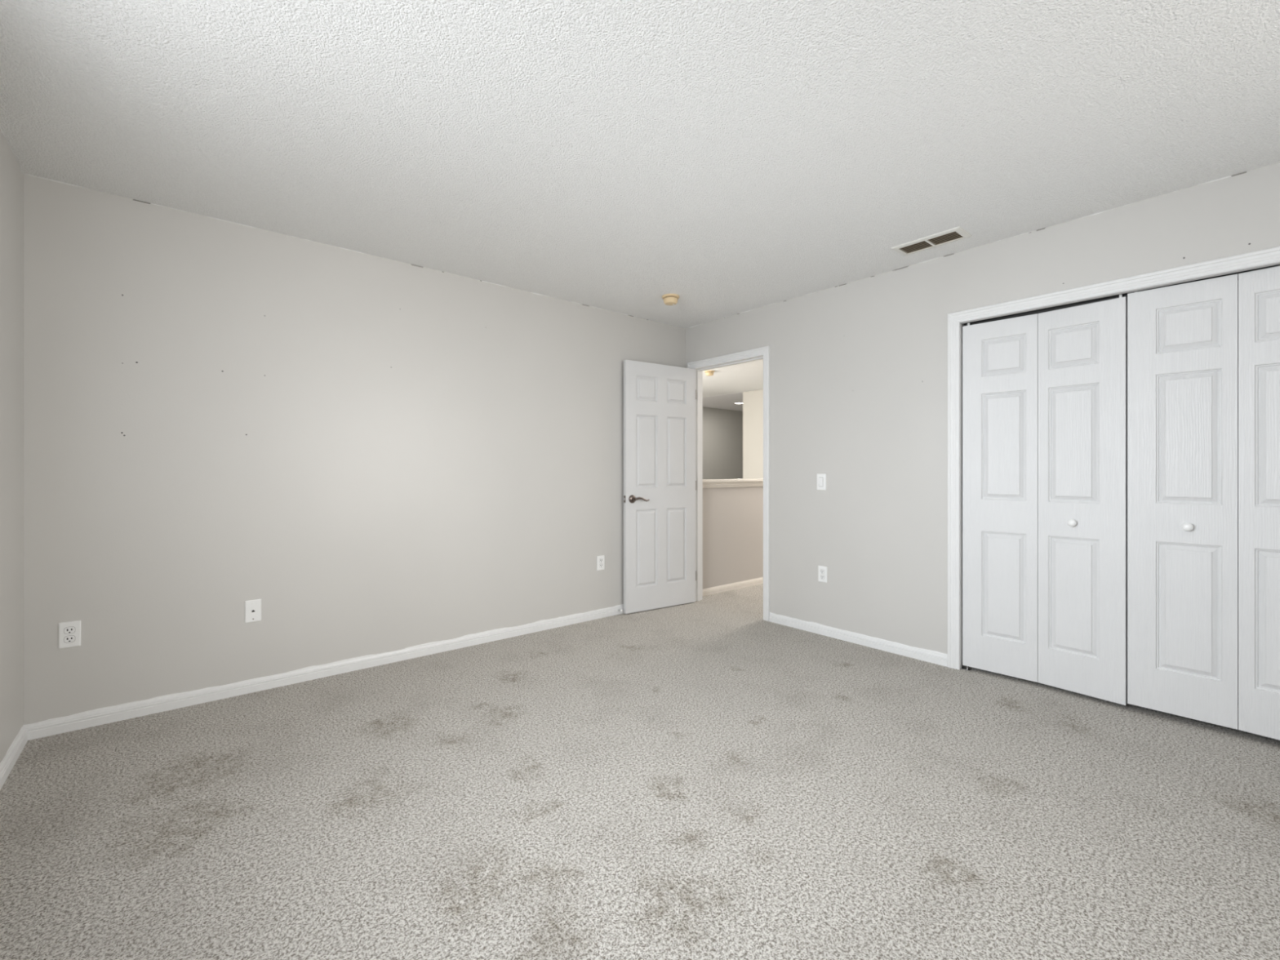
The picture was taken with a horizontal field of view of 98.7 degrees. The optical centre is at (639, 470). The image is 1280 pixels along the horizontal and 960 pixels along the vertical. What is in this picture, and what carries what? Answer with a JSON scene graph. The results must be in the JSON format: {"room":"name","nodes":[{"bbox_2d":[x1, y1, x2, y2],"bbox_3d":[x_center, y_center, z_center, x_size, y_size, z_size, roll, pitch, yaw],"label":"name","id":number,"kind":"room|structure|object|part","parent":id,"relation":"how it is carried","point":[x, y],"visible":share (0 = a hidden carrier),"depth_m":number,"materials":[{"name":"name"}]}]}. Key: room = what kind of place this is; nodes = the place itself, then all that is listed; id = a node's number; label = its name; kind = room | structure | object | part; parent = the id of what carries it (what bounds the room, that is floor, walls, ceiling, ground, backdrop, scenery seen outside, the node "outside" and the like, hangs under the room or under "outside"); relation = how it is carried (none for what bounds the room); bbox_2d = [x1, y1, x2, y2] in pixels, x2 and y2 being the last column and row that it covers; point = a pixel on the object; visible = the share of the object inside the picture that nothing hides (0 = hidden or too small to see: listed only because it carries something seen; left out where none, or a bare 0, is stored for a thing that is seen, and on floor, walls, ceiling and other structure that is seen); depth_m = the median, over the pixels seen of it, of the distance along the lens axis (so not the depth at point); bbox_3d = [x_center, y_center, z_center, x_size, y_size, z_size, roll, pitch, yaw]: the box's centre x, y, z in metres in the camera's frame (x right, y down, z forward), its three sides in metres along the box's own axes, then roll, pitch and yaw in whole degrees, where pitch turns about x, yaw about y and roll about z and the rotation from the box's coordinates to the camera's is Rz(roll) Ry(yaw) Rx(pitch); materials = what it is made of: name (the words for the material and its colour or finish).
{"room":"empty bedroom","nodes":[
{"label":"empty bedroom","id":0,"kind":"room"},
{"bbox_2d":[0,128,23,764],"bbox_3d":[-0.990,-0.034,0.300,0.115,2.490,5.300,0,0,-40],"label":"wall","id":1,"kind":"structure","parent":0,"point":[11,175],"depth_m":2.17,"materials":[{"name":"beige paint"}]},
{"bbox_2d":[0,724,27,790],"bbox_3d":[-0.973,1.133,0.380,0.014,0.076,5.200,0,0,-40],"label":"baseboard","id":2,"kind":"structure","parent":1,"relation":"attached to","point":[6,765],"depth_m":2.17,"materials":[{"name":"white paint"}]},
{"bbox_2d":[23,173,763,724],"bbox_3d":[0.154,-0.034,4.805,7.667,2.490,0.120,0,0,-40],"label":"wall","id":3,"kind":"structure","parent":0,"point":[383,455],"depth_m":2.99,"materials":[{"name":"beige paint"}]},
{"bbox_2d":[58,620,80,648],"bbox_3d":[-2.544,0.732,2.450,0.070,0.114,0.009,0,0,-40],"label":"power outlet","id":4,"kind":"object","parent":3,"relation":"attached to","point":[69,633],"visible":1,"depth_m":2.45,"materials":[{"name":"white plastic"}]},
{"bbox_2d":[64,635,75,642],"bbox_3d":[-2.542,0.751,2.449,0.034,0.029,0.003,0,0,-40],"label":"receptacle","id":5,"kind":"object","parent":4,"relation":"attached to","point":[67,638],"depth_m":2.45,"materials":[{"name":"white plastic"}]},
{"bbox_2d":[64,626,75,634],"bbox_3d":[-2.542,0.713,2.449,0.034,0.029,0.003,0,0,-40],"label":"receptacle","id":6,"kind":"object","parent":4,"relation":"attached to","point":[68,630],"depth_m":2.45,"materials":[{"name":"white plastic"}]},
{"bbox_2d":[244,599,261,622],"bbox_3d":[-2.030,0.737,2.883,0.071,0.116,0.007,0,0,-40],"label":"wall jack","id":7,"kind":"object","parent":3,"relation":"attached to","point":[252,607],"visible":1,"depth_m":2.88,"materials":[{"name":"white plastic"}]},
{"bbox_2d":[24,604,623,740],"bbox_3d":[-1.117,1.133,3.648,4.002,0.076,0.014,0,0,-40],"label":"baseboard","id":8,"kind":"structure","parent":3,"relation":"attached to","point":[82,721],"depth_m":2.95,"materials":[{"name":"white paint"}]},
{"bbox_2d":[596,555,604,570],"bbox_3d":[-0.307,0.728,4.332,0.070,0.114,0.009,0,0,-40],"label":"power outlet","id":9,"kind":"object","parent":3,"relation":"attached to","point":[600,559],"visible":1,"depth_m":4.33,"materials":[{"name":"white plastic"}]},
{"bbox_2d":[702,478,763,488],"bbox_3d":[1.767,0.124,6.174,3.435,0.074,0.214,0,0,-40],"label":"trim","id":10,"kind":"structure","parent":3,"relation":"on","point":[707,483],"depth_m":5.32,"materials":[{"name":"beige paint"}]},
{"bbox_2d":[702,577,763,595],"bbox_3d":[1.812,1.136,6.120,3.435,0.070,0.014,0,0,-40],"label":"baseboard","id":11,"kind":"structure","parent":3,"relation":"attached to","point":[736,585],"depth_m":5.35,"materials":[{"name":"beige paint"}]},
{"bbox_2d":[0,583,1279,959],"bbox_3d":[1.938,1.191,2.774,7.952,0.060,5.515,0,0,-40],"label":"floor","id":12,"kind":"structure","parent":0,"point":[709,778],"depth_m":1.83,"materials":[{"name":"beige carpet"}]},
{"bbox_2d":[0,0,1279,411],"bbox_3d":[2.293,-1.328,5.808,12.402,0.102,9.700,0,0,-40],"label":"ceiling","id":13,"kind":"structure","parent":0,"point":[727,157],"depth_m":2.03,"materials":[{"name":"white paint"}]},
{"bbox_2d":[662,293,679,305],"bbox_3d":[0.225,-1.249,4.035,0.128,0.062,0.128,0,0,-40],"label":"smoke detector","id":14,"kind":"object","parent":13,"relation":"attached to","point":[668,299],"visible":1,"depth_m":4.00,"materials":[{"name":"plastic"}]},
{"bbox_2d":[704,370,714,376],"bbox_3d":[0.896,-1.249,7.071,0.128,0.062,0.128,0,0,-40],"label":"smoke detector","id":15,"kind":"object","parent":13,"relation":"attached to","point":[708,373],"visible":1,"depth_m":7.03,"materials":[{"name":"plastic"}]},
{"bbox_2d":[891,226,971,255],"bbox_3d":[1.623,-1.275,3.071,0.172,0.011,0.360,0,0,-40],"label":"ceiling vent","id":16,"kind":"object","parent":13,"relation":"in","point":[957,233],"visible":1,"depth_m":3.05,"materials":[{"name":"beige metal"}]},
{"bbox_2d":[702,406,742,479],"bbox_3d":[0.912,1.291,10.801,8.085,5.340,0.120,0,0,-40],"label":"wall","id":17,"kind":"structure","parent":0,"point":[722,428],"depth_m":11.40,"materials":[{"name":"grey paint"}]},
{"bbox_2d":[742,389,763,479],"bbox_3d":[2.833,1.341,7.668,0.120,5.240,3.452,0,0,-40],"label":"wall","id":18,"kind":"structure","parent":0,"point":[753,401],"depth_m":8.79,"materials":[{"name":"paint"}]},
{"bbox_2d":[685,161,1279,655],"bbox_3d":[2.160,-0.034,2.951,0.115,2.490,5.300,0,0,-40],"label":"wall","id":19,"kind":"structure","parent":0,"point":[859,368],"depth_m":3.51,"materials":[{"name":"beige paint"}]},
{"bbox_2d":[687,346,769,621],"bbox_3d":[0.755,0.105,4.606,0.134,2.132,0.878,0,0,-40],"label":"door frame","id":20,"kind":"structure","parent":19,"relation":"attached to","point":[763,353],"depth_m":4.58,"materials":[{"name":"white paint"}]},
{"bbox_2d":[623,360,696,613],"bbox_3d":[0.190,0.131,4.622,0.746,2.045,0.112,0,0,-34],"label":"door","id":21,"kind":"structure","parent":20,"relation":"attached to","point":[660,482],"depth_m":4.60,"materials":[{"name":"paint"}]},
{"bbox_3d":[0.018,0.233,4.452,0.138,0.038,0.024,0,0,-34],"label":"lever handle","id":22,"kind":"part","parent":21,"relation":"part of","materials":[{"name":"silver metal"}]},
{"bbox_2d":[817,473,826,490],"bbox_3d":[1.284,0.081,3.894,0.012,0.116,0.071,0,0,-40],"label":"light switch","id":23,"kind":"object","parent":19,"relation":"attached to","point":[821,477],"visible":1,"depth_m":3.89,"materials":[{"name":"white plastic"}]},
{"bbox_2d":[817,565,826,582],"bbox_3d":[1.291,0.733,3.887,0.009,0.114,0.070,0,0,-40],"label":"power outlet","id":24,"kind":"object","parent":19,"relation":"attached to","point":[822,571],"visible":1,"depth_m":3.88,"materials":[{"name":"white plastic"}]},
{"bbox_2d":[768,613,947,666],"bbox_3d":[1.410,1.135,3.742,0.014,0.072,1.280,0,0,-40],"label":"baseboard","id":25,"kind":"structure","parent":19,"relation":"attached to","point":[905,651],"depth_m":3.64,"materials":[{"name":"white paint"}]},
{"bbox_2d":[962,294,1127,705],"bbox_3d":[2.132,0.140,2.948,0.071,1.997,0.725,0,0,-40],"label":"door","id":26,"kind":"structure","parent":19,"relation":"in","point":[1045,394],"depth_m":2.91,"materials":[{"name":"paint"}]},
{"bbox_3d":[2.216,0.268,2.818,0.032,0.039,0.039,0,0,-37],"label":"knob","id":27,"kind":"part","parent":26,"relation":"part of","materials":[{"name":"white plastic"}]},
{"bbox_2d":[947,246,1279,671],"bbox_3d":[2.379,0.122,2.677,0.134,2.098,1.597,0,0,-40],"label":"door frame","id":28,"kind":"structure","parent":19,"relation":"attached to","point":[1269,257],"depth_m":3.15,"materials":[{"name":"white paint"}]},
{"bbox_2d":[1127,266,1279,740],"bbox_3d":[2.596,0.134,2.385,0.067,1.985,0.725,0,0,-40],"label":"door","id":29,"kind":"structure","parent":19,"relation":"in","point":[1182,339],"depth_m":2.46,"materials":[{"name":"paint"}]},
{"bbox_3d":[2.484,0.256,2.491,0.032,0.039,0.039,0,0,-42],"label":"knob","id":30,"kind":"part","parent":29,"relation":"part of","materials":[{"name":"white plastic"}]}
]}

